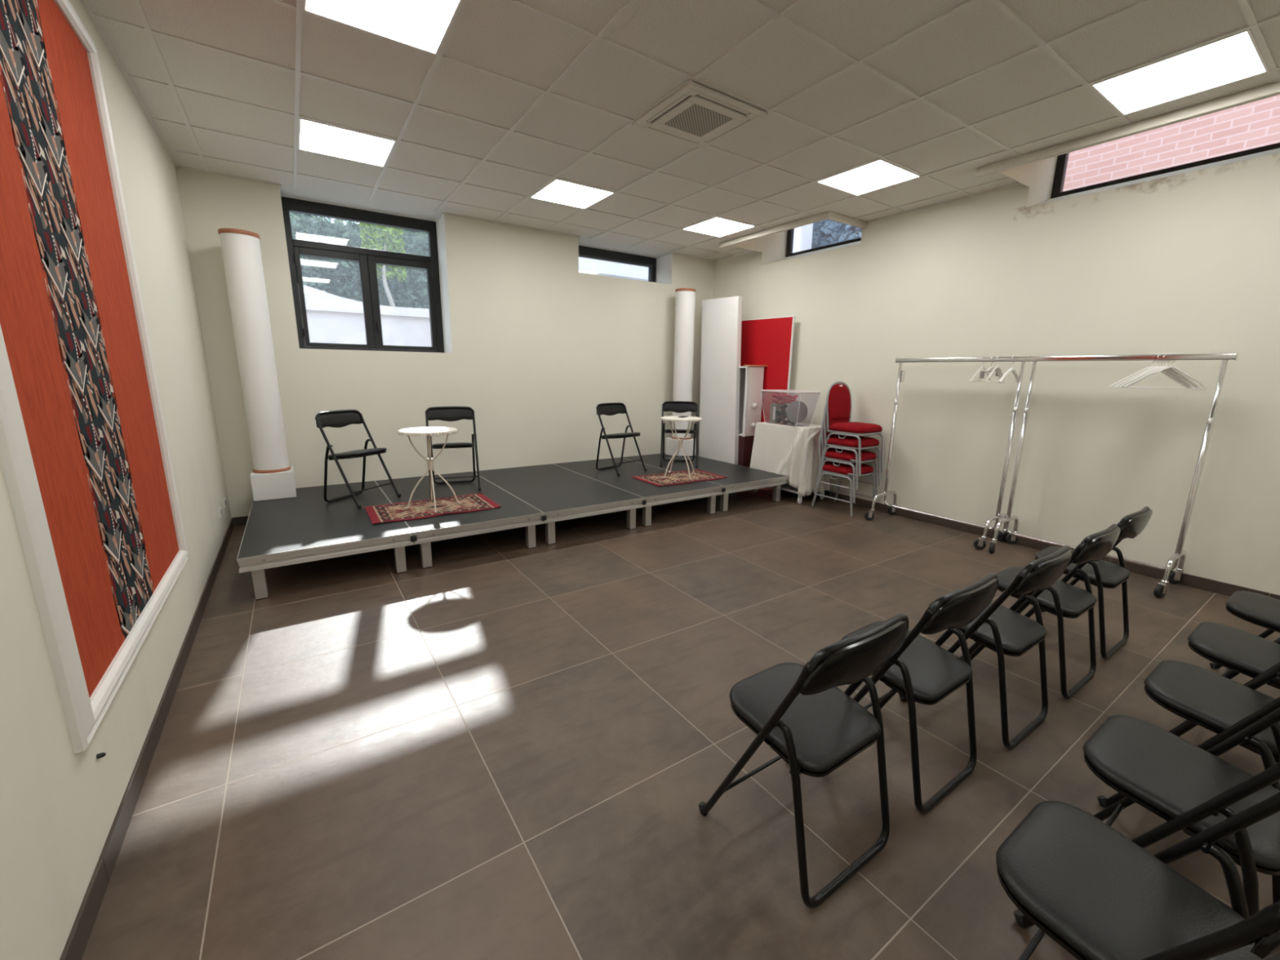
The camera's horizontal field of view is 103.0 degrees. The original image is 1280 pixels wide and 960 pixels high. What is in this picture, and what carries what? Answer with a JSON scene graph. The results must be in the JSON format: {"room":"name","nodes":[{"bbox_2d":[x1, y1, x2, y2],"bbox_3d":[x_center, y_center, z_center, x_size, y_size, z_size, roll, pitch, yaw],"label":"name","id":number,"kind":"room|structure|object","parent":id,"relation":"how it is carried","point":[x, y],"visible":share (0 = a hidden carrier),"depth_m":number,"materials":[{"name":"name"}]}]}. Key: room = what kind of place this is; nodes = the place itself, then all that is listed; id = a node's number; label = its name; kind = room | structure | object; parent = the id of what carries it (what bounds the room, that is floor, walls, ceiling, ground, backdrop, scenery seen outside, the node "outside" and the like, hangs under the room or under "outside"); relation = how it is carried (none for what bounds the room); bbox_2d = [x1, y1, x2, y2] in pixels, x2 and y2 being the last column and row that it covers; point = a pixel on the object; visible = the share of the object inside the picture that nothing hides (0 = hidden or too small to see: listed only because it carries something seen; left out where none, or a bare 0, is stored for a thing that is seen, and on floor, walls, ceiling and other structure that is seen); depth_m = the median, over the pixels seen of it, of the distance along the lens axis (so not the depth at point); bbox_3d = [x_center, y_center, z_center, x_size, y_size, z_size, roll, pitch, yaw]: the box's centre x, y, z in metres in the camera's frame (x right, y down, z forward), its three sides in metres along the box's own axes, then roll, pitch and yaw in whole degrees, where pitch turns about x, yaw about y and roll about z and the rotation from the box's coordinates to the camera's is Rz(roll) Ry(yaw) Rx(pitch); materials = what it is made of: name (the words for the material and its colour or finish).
{"room":"small theater room","nodes":[
{"label":"small theater room","id":0,"kind":"room"},
{"bbox_2d":[0,0,231,959],"bbox_3d":[-1.777,-0.360,1.302,0.250,3.041,8.450,-7,14,-33],"label":"wall","id":1,"kind":"structure","parent":0,"point":[59,806],"depth_m":1.65,"materials":[{"name":"paint"}]},
{"bbox_2d":[0,0,188,753],"bbox_3d":[-1.995,-0.612,1.845,0.036,2.460,1.725,-7,14,-33],"label":"wall panel","id":2,"kind":"object","parent":1,"relation":"attached to","point":[85,455],"visible":1,"depth_m":1.70,"materials":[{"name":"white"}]},
{"bbox_2d":[59,517,234,959],"bbox_3d":[-1.636,1.088,1.604,0.010,0.085,7.758,-7,14,-33],"label":"baseboard","id":3,"kind":"structure","parent":1,"relation":"attached to","point":[76,944],"depth_m":1.69,"materials":[{"name":"brown tile"}]},
{"bbox_2d":[175,167,714,524],"bbox_3d":[-1.488,-1.401,6.209,5.820,3.041,0.440,-7,14,-33],"label":"wall","id":4,"kind":"structure","parent":0,"point":[534,343],"depth_m":5.67,"materials":[{"name":"paint"}]},
{"bbox_2d":[233,515,248,526],"bbox_3d":[-1.376,0.085,6.338,5.808,0.085,0.010,-7,14,-33],"label":"baseboard","id":5,"kind":"structure","parent":4,"relation":"attached to","point":[238,521],"depth_m":4.77,"materials":[{"name":"brown tile"}]},
{"bbox_2d":[280,196,444,352],"bbox_3d":[-2.822,-2.065,5.328,1.400,1.409,0.144,-7,14,-33],"label":"window","id":6,"kind":"structure","parent":4,"relation":"in","point":[367,259],"depth_m":5.29,"materials":[{"name":"black metal"}]},
{"bbox_2d":[578,245,656,282],"bbox_3d":[-0.378,-2.873,6.873,1.420,0.409,0.070,-7,14,-33],"label":"window","id":7,"kind":"structure","parent":4,"relation":"in","point":[584,251],"depth_m":6.90,"materials":[{"name":"black metal"}]},
{"bbox_2d":[81,486,1279,959],"bbox_3d":[0.853,0.894,3.355,6.700,0.200,8.500,-7,14,-33],"label":"floor","id":8,"kind":"structure","parent":0,"point":[499,748],"depth_m":1.96,"materials":[{"name":"tile"}]},
{"bbox_2d":[236,480,413,599],"bbox_3d":[-2.626,0.396,4.256,1.004,0.309,2.055,-7,14,-33],"label":"stage platform","id":9,"kind":"object","parent":8,"relation":"on","point":[305,527],"visible":0.9,"depth_m":3.69,"materials":[{"name":"metal"}]},
{"bbox_2d":[217,227,296,501],"bbox_3d":[-3.313,-0.946,4.421,0.310,2.228,0.310,-7,14,-33],"label":"pillar","id":10,"kind":"structure","parent":9,"relation":"on","point":[272,477],"depth_m":4.33,"materials":[{"name":"white paint"}]},
{"bbox_2d":[315,409,400,509],"bbox_3d":[-2.459,-0.202,4.443,0.438,0.793,0.464,5,13,18],"label":"folding chair","id":11,"kind":"object","parent":9,"relation":"on","point":[340,418],"visible":1,"depth_m":4.38,"materials":[{"name":"black plastic"}]},
{"bbox_2d":[328,450,386,459],"bbox_3d":[-2.453,-0.216,4.438,0.364,0.059,0.372,5,13,18],"label":"seat","id":12,"kind":"object","parent":11,"relation":"on","point":[352,454],"depth_m":4.28,"materials":[{"name":"black plastic"}]},
{"bbox_2d":[374,471,543,568],"bbox_3d":[-1.790,0.290,4.807,1.004,0.309,2.055,-7,14,-33],"label":"stage platform","id":13,"kind":"object","parent":8,"relation":"on","point":[513,512],"visible":0.77,"depth_m":4.22,"materials":[{"name":"grey wood"}]},
{"bbox_2d":[364,493,501,524],"bbox_3d":[-1.748,0.231,4.314,0.980,0.011,0.585,-7,14,-33],"label":"rug","id":14,"kind":"object","parent":13,"relation":"on","point":[419,509],"visible":0.98,"depth_m":4.27,"materials":[{"name":"fabric"}]},
{"bbox_2d":[397,426,461,512],"bbox_3d":[-1.751,-0.097,4.264,0.455,0.656,0.455,-4,13,-21],"label":"bistro table","id":15,"kind":"object","parent":14,"relation":"on","point":[428,431],"visible":1,"depth_m":4.21,"materials":[{"name":"beige metal"}]},
{"bbox_2d":[425,406,480,493],"bbox_3d":[-1.830,-0.308,4.979,0.464,0.793,0.438,-4,13,-21],"label":"folding chair","id":16,"kind":"object","parent":13,"relation":"on","point":[441,413],"visible":0.91,"depth_m":5.05,"materials":[{"name":"black plastic"}]},
{"bbox_2d":[431,445,473,448],"bbox_3d":[-1.828,-0.321,4.971,0.372,0.059,0.364,-4,13,-21],"label":"seat","id":17,"kind":"object","parent":16,"relation":"on","point":[433,446],"depth_m":4.80,"materials":[{"name":"black plastic"}]},
{"bbox_2d":[471,463,644,545],"bbox_3d":[-0.953,0.184,5.358,1.004,0.309,2.055,-7,14,-33],"label":"stage platform","id":18,"kind":"object","parent":8,"relation":"on","point":[561,493],"visible":0.83,"depth_m":4.88,"materials":[{"name":"grey wood"}]},
{"bbox_2d":[553,457,724,526],"bbox_3d":[-0.117,0.078,5.909,1.004,0.309,2.055,-7,14,-33],"label":"stage platform","id":19,"kind":"object","parent":8,"relation":"on","point":[654,495],"visible":0.73,"depth_m":5.35,"materials":[{"name":"grey wood"}]},
{"bbox_2d":[595,402,647,476],"bbox_3d":[-0.224,-0.489,5.929,0.438,0.793,0.464,12,17,43],"label":"folding chair","id":20,"kind":"object","parent":19,"relation":"on","point":[611,408],"visible":1,"depth_m":5.94,"materials":[{"name":"black plastic"}]},
{"bbox_2d":[601,435,639,438],"bbox_3d":[-0.220,-0.502,5.922,0.364,0.059,0.372,12,17,43],"label":"seat","id":21,"kind":"object","parent":20,"relation":"on","point":[602,436],"depth_m":5.75,"materials":[{"name":"black plastic"}]},
{"bbox_2d":[631,469,727,486],"bbox_3d":[0.446,-0.030,5.677,0.930,0.009,0.555,-7,14,-31],"label":"rug","id":22,"kind":"object","parent":19,"relation":"on","point":[681,477],"visible":0.97,"depth_m":5.65,"materials":[{"name":"fabric"}]},
{"bbox_2d":[660,415,702,479],"bbox_3d":[0.452,-0.366,5.668,0.455,0.656,0.455,-5,13,-24],"label":"bistro table","id":23,"kind":"object","parent":22,"relation":"on","point":[691,419],"visible":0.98,"depth_m":5.61,"materials":[{"name":"beige metal"}]},
{"bbox_2d":[622,453,788,511],"bbox_3d":[0.719,-0.029,6.460,1.004,0.309,2.055,-7,14,-33],"label":"stage platform","id":24,"kind":"object","parent":8,"relation":"on","point":[740,477],"visible":0.68,"depth_m":5.97,"materials":[{"name":"grey wood"}]},
{"bbox_2d":[660,400,697,467],"bbox_3d":[0.496,-0.582,6.414,0.464,0.793,0.438,1,12,3],"label":"folding chair","id":25,"kind":"object","parent":24,"relation":"on","point":[678,406],"visible":0.95,"depth_m":6.50,"materials":[{"name":"black plastic"}]},
{"bbox_2d":[665,288,695,457],"bbox_3d":[0.593,-1.447,7.018,0.310,2.228,0.310,-7,14,-33],"label":"pillar","id":26,"kind":"structure","parent":24,"relation":"on","point":[685,297],"depth_m":6.88,"materials":[{"name":"white paint"}]},
{"bbox_2d":[698,296,742,464],"bbox_3d":[1.074,-1.194,6.867,0.150,2.428,0.867,-7,14,-33],"label":"panel","id":27,"kind":"object","parent":8,"relation":"on","point":[722,317],"visible":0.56,"depth_m":6.77,"materials":[{"name":"paint"}]},
{"bbox_2d":[737,435,754,467],"bbox_3d":[1.396,-0.277,6.838,0.260,0.655,0.235,-7,14,-33],"label":"chest","id":28,"kind":"object","parent":8,"relation":"on","point":[745,443],"visible":0.19,"depth_m":6.69,"materials":[{"name":"red wood"}]},
{"bbox_2d":[738,366,764,436],"bbox_3d":[1.423,-1.030,6.662,0.279,0.892,0.322,-7,14,-33],"label":"base cabinet","id":29,"kind":"object","parent":28,"relation":"on","point":[751,377],"visible":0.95,"depth_m":6.58,"materials":[{"name":"paint"}]},
{"bbox_2d":[740,315,795,422],"bbox_3d":[1.548,-1.040,6.808,0.044,2.165,1.080,-7,14,-33],"label":"board","id":30,"kind":"object","parent":8,"relation":"on","point":[767,341],"visible":0.21,"depth_m":6.52,"materials":[{"name":"red fabric"}]},
{"bbox_2d":[754,482,824,503],"bbox_3d":[1.820,-0.230,6.144,0.477,0.861,0.710,-7,14,-33],"label":"trolley","id":31,"kind":"object","parent":8,"relation":"on","point":[788,487],"visible":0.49,"depth_m":6.01,"materials":[{"name":"silver metal"}]},
{"bbox_2d":[770,482,798,493],"bbox_3d":[1.816,0.070,6.208,0.425,0.020,0.690,-7,14,-33],"label":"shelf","id":32,"kind":"object","parent":31,"relation":"attached to","point":[787,487],"depth_m":6.01,"materials":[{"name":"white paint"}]},
{"bbox_2d":[749,421,830,497],"bbox_3d":[1.814,-0.280,6.110,0.578,0.769,0.832,-7,14,-33],"label":"tablecloth","id":33,"kind":"object","parent":31,"relation":"on","point":[779,449],"visible":0.79,"depth_m":5.87,"materials":[{"name":"white fabric"}]},
{"bbox_2d":[760,389,821,426],"bbox_3d":[1.763,-0.856,6.022,0.380,0.392,0.650,-7,14,-33],"label":"storage box","id":34,"kind":"object","parent":33,"relation":"on","point":[768,390],"visible":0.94,"depth_m":5.95,"materials":[{"name":"clear plastic"}]},
{"bbox_2d":[768,403,781,423],"bbox_3d":[1.628,-0.804,6.138,0.090,0.231,0.090,-7,14,-33],"label":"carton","id":35,"kind":"object","parent":34,"relation":"in","point":[777,406],"visible":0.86,"depth_m":6.11,"materials":[{"name":"grey cardboard"}]},
{"bbox_2d":[770,393,798,404],"bbox_3d":[1.699,-0.958,6.027,0.216,0.121,0.307,-7,14,-33],"label":"fabric","id":36,"kind":"object","parent":34,"relation":"in","point":[786,398],"visible":0.96,"depth_m":5.95,"materials":[{"name":"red fabric"}]},
{"bbox_2d":[775,404,795,424],"bbox_3d":[1.726,-0.780,6.024,0.207,0.243,0.213,-7,14,-33],"label":"fabric","id":37,"kind":"object","parent":34,"relation":"in","point":[783,406],"visible":0.68,"depth_m":6.00,"materials":[{"name":"grey fabric"}]},
{"bbox_2d":[786,400,807,422],"bbox_3d":[1.819,-0.787,5.897,0.260,0.260,0.024,-1,12,-6],"label":"metal tray","id":38,"kind":"object","parent":34,"relation":"in","point":[792,411],"visible":0.97,"depth_m":5.88,"materials":[{"name":"silver metal"}]},
{"bbox_2d":[800,428,821,485],"bbox_3d":[1.998,-0.301,5.753,0.509,0.690,0.030,-9,15,-37],"label":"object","id":39,"kind":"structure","parent":33,"relation":"attached to","point":[817,433],"depth_m":5.63,"materials":[{"name":"white fabric"}]},
{"bbox_2d":[698,613,909,907],"bbox_3d":[0.513,0.758,1.605,0.464,0.793,0.438,-7,14,-33],"label":"folding chair","id":40,"kind":"object","parent":8,"relation":"on","point":[800,711],"visible":1,"depth_m":1.48,"materials":[{"name":"black leather"}]},
{"bbox_2d":[730,702,878,777],"bbox_3d":[0.509,0.742,1.607,0.372,0.059,0.364,-7,14,-33],"label":"seat","id":41,"kind":"object","parent":40,"relation":"on","point":[826,735],"depth_m":1.50,"materials":[{"name":"black leather"}]},
{"bbox_2d":[811,430,875,516],"bbox_3d":[2.257,-0.142,5.557,0.445,0.940,0.513,-7,14,-33],"label":"banquet chair","id":42,"kind":"object","parent":8,"relation":"on","point":[842,471],"visible":0.61,"depth_m":5.47,"materials":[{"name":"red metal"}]},
{"bbox_2d":[813,417,878,502],"bbox_3d":[2.267,-0.284,5.513,0.445,0.940,0.513,-7,14,-33],"label":"banquet chair","id":43,"kind":"object","parent":42,"relation":"on","point":[843,457],"visible":0.58,"depth_m":5.42,"materials":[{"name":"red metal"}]},
{"bbox_2d":[816,403,880,489],"bbox_3d":[2.278,-0.426,5.470,0.445,0.940,0.513,-7,14,-33],"label":"banquet chair","id":44,"kind":"object","parent":43,"relation":"on","point":[849,443],"visible":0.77,"depth_m":5.36,"materials":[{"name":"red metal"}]},
{"bbox_2d":[818,381,884,475],"bbox_3d":[2.289,-0.568,5.426,0.445,0.940,0.513,-7,14,-33],"label":"banquet chair","id":45,"kind":"object","parent":44,"relation":"on","point":[838,397],"visible":1,"depth_m":5.45,"materials":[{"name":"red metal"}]},
{"bbox_2d":[841,573,999,813],"bbox_3d":[0.995,0.698,1.917,0.464,0.793,0.438,-7,14,-33],"label":"folding chair","id":46,"kind":"object","parent":8,"relation":"on","point":[922,671],"visible":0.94,"depth_m":1.75,"materials":[{"name":"black leather"}]},
{"bbox_2d":[871,672,970,705],"bbox_3d":[0.991,0.682,1.919,0.372,0.059,0.364,-7,14,-33],"label":"seat","id":47,"kind":"object","parent":46,"relation":"on","point":[926,688],"depth_m":1.76,"materials":[{"name":"black leather"}]},
{"bbox_2d":[864,355,1031,549],"bbox_3d":[2.825,-0.309,4.741,0.483,1.627,1.136,-7,14,-33],"label":"clothes rack","id":48,"kind":"object","parent":8,"relation":"on","point":[980,544],"visible":0.93,"depth_m":4.55,"materials":[{"name":"silver metal"}]},
{"bbox_2d":[998,355,1018,383],"bbox_3d":[3.093,-0.920,4.239,0.353,0.227,0.026,-7,14,-31],"label":"hanger","id":49,"kind":"object","parent":48,"relation":"hanging from","point":[1014,372],"visible":0.96,"depth_m":4.22,"materials":[{"name":"white plastic"}]},
{"bbox_2d":[898,546,1072,749],"bbox_3d":[1.506,0.640,2.219,0.464,0.793,0.438,-7,14,-33],"label":"folding chair","id":50,"kind":"object","parent":8,"relation":"on","point":[999,628],"visible":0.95,"depth_m":2.04,"materials":[{"name":"black leather"}]},
{"bbox_2d":[961,631,1045,656],"bbox_3d":[1.503,0.625,2.220,0.372,0.059,0.364,-7,14,-33],"label":"seat","id":51,"kind":"object","parent":50,"relation":"on","point":[1013,643],"depth_m":2.06,"materials":[{"name":"black leather"}]},
{"bbox_2d":[969,524,1120,698],"bbox_3d":[2.007,0.578,2.542,0.464,0.793,0.438,-7,14,-33],"label":"folding chair","id":52,"kind":"object","parent":8,"relation":"on","point":[1062,599],"visible":0.86,"depth_m":2.39,"materials":[{"name":"black plastic"}]},
{"bbox_2d":[997,587,1095,618],"bbox_3d":[2.003,0.563,2.544,0.372,0.059,0.364,-7,14,-33],"label":"seat","id":53,"kind":"object","parent":52,"relation":"on","point":[1074,602],"depth_m":2.41,"materials":[{"name":"black leather"}]},
{"bbox_2d":[1034,506,1152,658],"bbox_3d":[2.494,0.513,2.878,0.464,0.793,0.438,-7,14,-33],"label":"folding chair","id":54,"kind":"object","parent":8,"relation":"on","point":[1101,574],"visible":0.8,"depth_m":2.71,"materials":[{"name":"black plastic"}]},
{"bbox_2d":[1035,557,1128,588],"bbox_3d":[2.490,0.497,2.880,0.372,0.059,0.364,-7,14,-33],"label":"seat","id":55,"kind":"object","parent":54,"relation":"on","point":[1112,575],"depth_m":2.75,"materials":[{"name":"black leather"}]},
{"bbox_2d":[988,352,1238,597],"bbox_3d":[3.435,-0.108,3.834,0.503,1.627,1.134,-7,14,-33],"label":"clothes rack","id":56,"kind":"object","parent":8,"relation":"on","point":[1171,575],"visible":0.99,"depth_m":3.57,"materials":[{"name":"silver metal"}]},
{"bbox_2d":[1109,353,1186,387],"bbox_3d":[3.565,-0.762,3.553,0.408,0.238,0.010,7,14,27],"label":"clothes hanger","id":57,"kind":"object","parent":56,"relation":"hanging from","point":[1144,369],"visible":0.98,"depth_m":3.55,"materials":[{"name":"white plastic"}]},
{"bbox_2d":[1115,353,1191,387],"bbox_3d":[3.578,-0.757,3.533,0.408,0.238,0.011,6,13,23],"label":"clothes hanger","id":58,"kind":"object","parent":56,"relation":"hanging from","point":[1148,369],"visible":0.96,"depth_m":3.53,"materials":[{"name":"white plastic"}]},
{"bbox_2d":[1119,353,1192,387],"bbox_3d":[3.588,-0.754,3.518,0.408,0.238,0.012,5,13,17],"label":"clothes hanger","id":59,"kind":"object","parent":56,"relation":"hanging from","point":[1166,370],"visible":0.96,"depth_m":3.52,"materials":[{"name":"white plastic"}]},
{"bbox_2d":[1122,352,1198,387],"bbox_3d":[3.596,-0.752,3.507,0.408,0.238,0.011,6,13,25],"label":"clothes hanger","id":60,"kind":"object","parent":56,"relation":"hanging from","point":[1170,370],"visible":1,"depth_m":3.48,"materials":[{"name":"white plastic"}]},
{"bbox_2d":[1124,352,1199,387],"bbox_3d":[3.605,-0.749,3.494,0.408,0.238,0.010,5,13,20],"label":"clothes hanger","id":61,"kind":"object","parent":56,"relation":"hanging from","point":[1162,367],"visible":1,"depth_m":3.50,"materials":[{"name":"white plastic"}]},
{"bbox_2d":[1127,352,1208,389],"bbox_3d":[3.618,-0.744,3.475,0.408,0.238,0.010,7,14,27],"label":"clothes hanger","id":62,"kind":"object","parent":56,"relation":"hanging from","point":[1171,366],"visible":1,"depth_m":3.46,"materials":[{"name":"white plastic"}]},
{"bbox_2d":[995,791,1279,959],"bbox_3d":[0.976,0.887,1.028,0.464,0.793,0.438,-7,14,-33],"label":"folding chair","id":63,"kind":"object","parent":8,"relation":"on","point":[1068,873],"visible":1,"depth_m":1.02,"materials":[{"name":"black leather"}]},
{"bbox_2d":[996,865,1087,959],"bbox_3d":[0.972,0.871,1.030,0.372,0.059,0.364,-7,14,-33],"label":"seat","id":64,"kind":"object","parent":63,"relation":"on","point":[1073,937],"depth_m":0.97,"materials":[{"name":"black leather"}]},
{"bbox_2d":[1083,706,1279,959],"bbox_3d":[1.441,0.825,1.346,0.464,0.793,0.438,-7,14,-33],"label":"folding chair","id":65,"kind":"object","parent":8,"relation":"on","point":[1185,784],"visible":0.8,"depth_m":1.31,"materials":[{"name":"black leather"}]},
{"bbox_2d":[1083,753,1279,875],"bbox_3d":[1.438,0.810,1.348,0.372,0.059,0.364,-7,14,-33],"label":"seat","id":66,"kind":"object","parent":65,"relation":"on","point":[1196,779],"depth_m":1.28,"materials":[{"name":"black leather"}]},
{"bbox_2d":[1097,659,1279,808],"bbox_3d":[1.915,0.766,1.654,0.464,0.793,0.438,-7,14,-33],"label":"folding chair","id":67,"kind":"object","parent":8,"relation":"on","point":[1224,706],"visible":0.76,"depth_m":1.65,"materials":[{"name":"black leather"}]},
{"bbox_2d":[1143,685,1279,762],"bbox_3d":[1.911,0.750,1.656,0.372,0.059,0.364,-7,14,-33],"label":"seat","id":68,"kind":"object","parent":67,"relation":"on","point":[1232,704],"depth_m":1.60,"materials":[{"name":"black leather"}]},
{"bbox_2d":[1168,622,1279,732],"bbox_3d":[2.378,0.710,1.946,0.464,0.793,0.438,-7,14,-33],"label":"folding chair","id":69,"kind":"object","parent":8,"relation":"on","point":[1241,651],"visible":0.63,"depth_m":1.95,"materials":[{"name":"black leather"}]},
{"bbox_2d":[1187,641,1279,688],"bbox_3d":[2.374,0.694,1.948,0.372,0.059,0.364,-7,14,-33],"label":"seat","id":70,"kind":"object","parent":69,"relation":"on","point":[1259,656],"depth_m":1.90,"materials":[{"name":"black leather"}]},
{"bbox_2d":[1208,591,1279,675],"bbox_3d":[2.898,0.648,2.268,0.464,0.793,0.438,-7,14,-33],"label":"folding chair","id":71,"kind":"object","parent":8,"relation":"on","point":[1258,609],"visible":0.75,"depth_m":2.30,"materials":[{"name":"black plastic"}]},
{"bbox_2d":[1225,605,1279,632],"bbox_3d":[2.895,0.633,2.269,0.372,0.059,0.364,-7,14,-33],"label":"seat","id":72,"kind":"object","parent":71,"relation":"on","point":[1271,621],"depth_m":2.23,"materials":[{"name":"black leather"}]},
{"bbox_2d":[86,0,1279,259],"bbox_3d":[0.659,-2.193,2.569,6.070,0.079,8.450,-7,14,-33],"label":"ceiling","id":73,"kind":"structure","parent":0,"point":[500,37],"depth_m":2.94,"materials":[{"name":"tile"}]},
{"bbox_2d":[297,117,396,167],"bbox_3d":[-2.120,-2.419,3.674,0.576,0.010,0.576,-7,14,-33],"label":"recessed light","id":74,"kind":"object","parent":73,"relation":"in","point":[316,137],"visible":1,"depth_m":3.65,"materials":[{"name":"white plastic"}]},
{"bbox_2d":[302,0,462,55],"bbox_3d":[-1.118,-2.095,2.215,0.576,0.010,0.576,-7,14,-33],"label":"recessed light","id":75,"kind":"object","parent":73,"relation":"in","point":[424,25],"visible":1,"depth_m":2.33,"materials":[{"name":"white plastic"}]},
{"bbox_2d":[529,178,614,208],"bbox_3d":[-0.626,-2.609,4.659,0.576,0.010,0.576,-7,14,-33],"label":"recessed light","id":76,"kind":"object","parent":73,"relation":"in","point":[558,191],"visible":1,"depth_m":4.64,"materials":[{"name":"white plastic"}]},
{"bbox_2d":[80,0,1279,260],"bbox_3d":[0.710,-2.181,2.723,5.820,0.010,8.140,-7,14,-33],"label":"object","id":77,"kind":"structure","parent":73,"relation":"attached to","point":[1245,6],"depth_m":3.00,"materials":[{"name":"white metal"}]},
{"bbox_2d":[631,81,767,149],"bbox_3d":[0.367,-2.276,3.219,0.606,0.019,0.606,-7,14,-33],"label":"air conditioner","id":78,"kind":"object","parent":73,"relation":"attached to","point":[697,115],"visible":1,"depth_m":3.17,"materials":[{"name":"beige plastic"}]},
{"bbox_2d":[664,103,732,136],"bbox_3d":[0.367,-2.275,3.220,0.311,0.008,0.311,-7,14,-33],"label":"grille","id":79,"kind":"object","parent":78,"relation":"attached to","point":[695,119],"depth_m":3.22,"materials":[{"name":"beige plastic"}]},
{"bbox_2d":[682,217,755,237],"bbox_3d":[0.869,-2.799,5.643,0.576,0.010,0.576,-7,14,-33],"label":"recessed light","id":80,"kind":"object","parent":73,"relation":"in","point":[719,227],"visible":1,"depth_m":5.63,"materials":[{"name":"white plastic"}]},
{"bbox_2d":[816,159,921,195],"bbox_3d":[1.872,-2.475,4.184,0.576,0.010,0.576,-7,14,-33],"label":"recessed light","id":81,"kind":"object","parent":73,"relation":"in","point":[879,174],"visible":1,"depth_m":4.16,"materials":[{"name":"white plastic"}]},
{"bbox_2d":[1090,28,1269,115],"bbox_3d":[2.874,-2.151,2.724,0.576,0.010,0.576,-7,14,-33],"label":"recessed light","id":82,"kind":"object","parent":73,"relation":"in","point":[1236,57],"visible":1,"depth_m":2.69,"materials":[{"name":"white plastic"}]},
{"bbox_2d":[713,147,1279,596],"bbox_3d":[3.334,-1.314,4.755,0.580,3.600,8.200,-7,14,-33],"label":"wall","id":83,"kind":"structure","parent":0,"point":[1184,261],"depth_m":4.10,"materials":[{"name":"paint"}]},
{"bbox_2d":[731,230,787,264],"bbox_3d":[1.905,-3.030,5.909,1.070,0.760,1.500,-7,14,-33],"label":"trim","id":84,"kind":"structure","parent":83,"relation":"attached to","point":[773,246],"depth_m":6.64,"materials":[{"name":"beige paint"}]},
{"bbox_2d":[719,211,866,248],"bbox_3d":[1.690,-2.808,5.857,0.630,0.058,1.585,-7,14,-33],"label":"trim","id":85,"kind":"structure","parent":83,"relation":"attached to","point":[828,215],"depth_m":5.38,"materials":[{"name":"beige paint"}]},
{"bbox_2d":[786,228,861,257],"bbox_3d":[2.375,-3.126,6.210,0.060,0.545,1.420,-7,14,-33],"label":"window","id":86,"kind":"structure","parent":83,"relation":"in","point":[790,234],"depth_m":6.68,"materials":[{"name":"black metal"}]},
{"bbox_2d":[999,155,1057,207],"bbox_3d":[3.537,-2.503,3.533,1.070,0.760,1.500,-7,14,-33],"label":"trim","id":87,"kind":"structure","parent":83,"relation":"attached to","point":[1038,176],"depth_m":4.26,"materials":[{"name":"beige paint"}]},
{"bbox_2d":[811,490,1279,599],"bbox_3d":[3.195,0.477,4.774,0.010,0.085,7.738,-7,14,-33],"label":"baseboard","id":88,"kind":"structure","parent":83,"relation":"attached to","point":[1211,585],"depth_m":4.37,"materials":[{"name":"brown tile"}]},
{"bbox_2d":[976,81,1279,177],"bbox_3d":[3.320,-2.282,3.485,0.630,0.058,1.595,-7,14,-33],"label":"trim","id":89,"kind":"structure","parent":83,"relation":"attached to","point":[1273,89],"depth_m":3.19,"materials":[{"name":"beige paint"}]},
{"bbox_2d":[1050,142,1279,198],"bbox_3d":[4.007,-2.599,3.834,0.060,0.545,1.420,-7,14,-33],"label":"window","id":90,"kind":"structure","parent":83,"relation":"in","point":[1062,160],"depth_m":4.04,"materials":[{"name":"black metal"}]},
{"label":"outside","id":91,"kind":"structure","parent":0,"visible":0},
{"bbox_3d":[-1.816,-1.349,6.883,22.000,0.250,26.000,-7,14,-33],"label":"paving","id":92,"kind":"object","parent":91,"visible":0},
{"bbox_2d":[289,212,429,308],"bbox_3d":[-6.842,-3.088,7.331,8.652,2.948,1.025,-7,14,-33],"label":"trees","id":93,"kind":"object","parent":92,"relation":"on","point":[339,277],"visible":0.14,"depth_m":8.61,"materials":[{"name":"green plant"}]},
{"bbox_2d":[297,284,431,351],"bbox_3d":[-6.830,-2.239,6.553,9.500,1.500,0.330,-7,14,-33],"label":"wall","id":94,"kind":"structure","parent":92,"relation":"on","point":[331,318],"depth_m":7.99,"materials":[{"name":"white paint"}]},
{"bbox_2d":[358,222,407,306],"bbox_3d":[-4.197,-3.064,8.461,0.684,2.392,0.245,-7,14,-33],"label":"slender tree","id":95,"kind":"object","parent":92,"relation":"on","point":[384,237],"visible":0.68,"depth_m":8.32,"materials":[{"name":"green plant"}]},
{"bbox_2d":[578,257,648,281],"bbox_3d":[-0.557,-4.605,10.010,4.200,4.850,0.360,-7,14,-33],"label":"neighbouring house","id":96,"kind":"structure","parent":92,"relation":"on","point":[586,265],"depth_m":9.97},
{"bbox_2d":[792,222,813,253],"bbox_3d":[2.266,-3.918,10.079,0.380,3.550,2.440,-7,14,-33],"label":"gatepost","id":97,"kind":"object","parent":92,"relation":"on","point":[802,237],"visible":0.02,"depth_m":9.01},
{"bbox_2d":[811,218,862,248],"bbox_3d":[3.783,-3.638,9.546,1.191,3.434,3.140,-7,14,-33],"label":"leafy bush","id":98,"kind":"object","parent":92,"relation":"on","point":[826,232],"visible":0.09,"depth_m":9.18,"materials":[{"name":"blue plant"}]},
{"bbox_2d":[1062,94,1279,191],"bbox_3d":[7.228,-2.314,3.570,0.400,3.250,10.900,-7,14,-33],"label":"brick wall","id":99,"kind":"structure","parent":92,"relation":"on","point":[1256,124],"depth_m":5.35,"materials":[{"name":"pink brick"}]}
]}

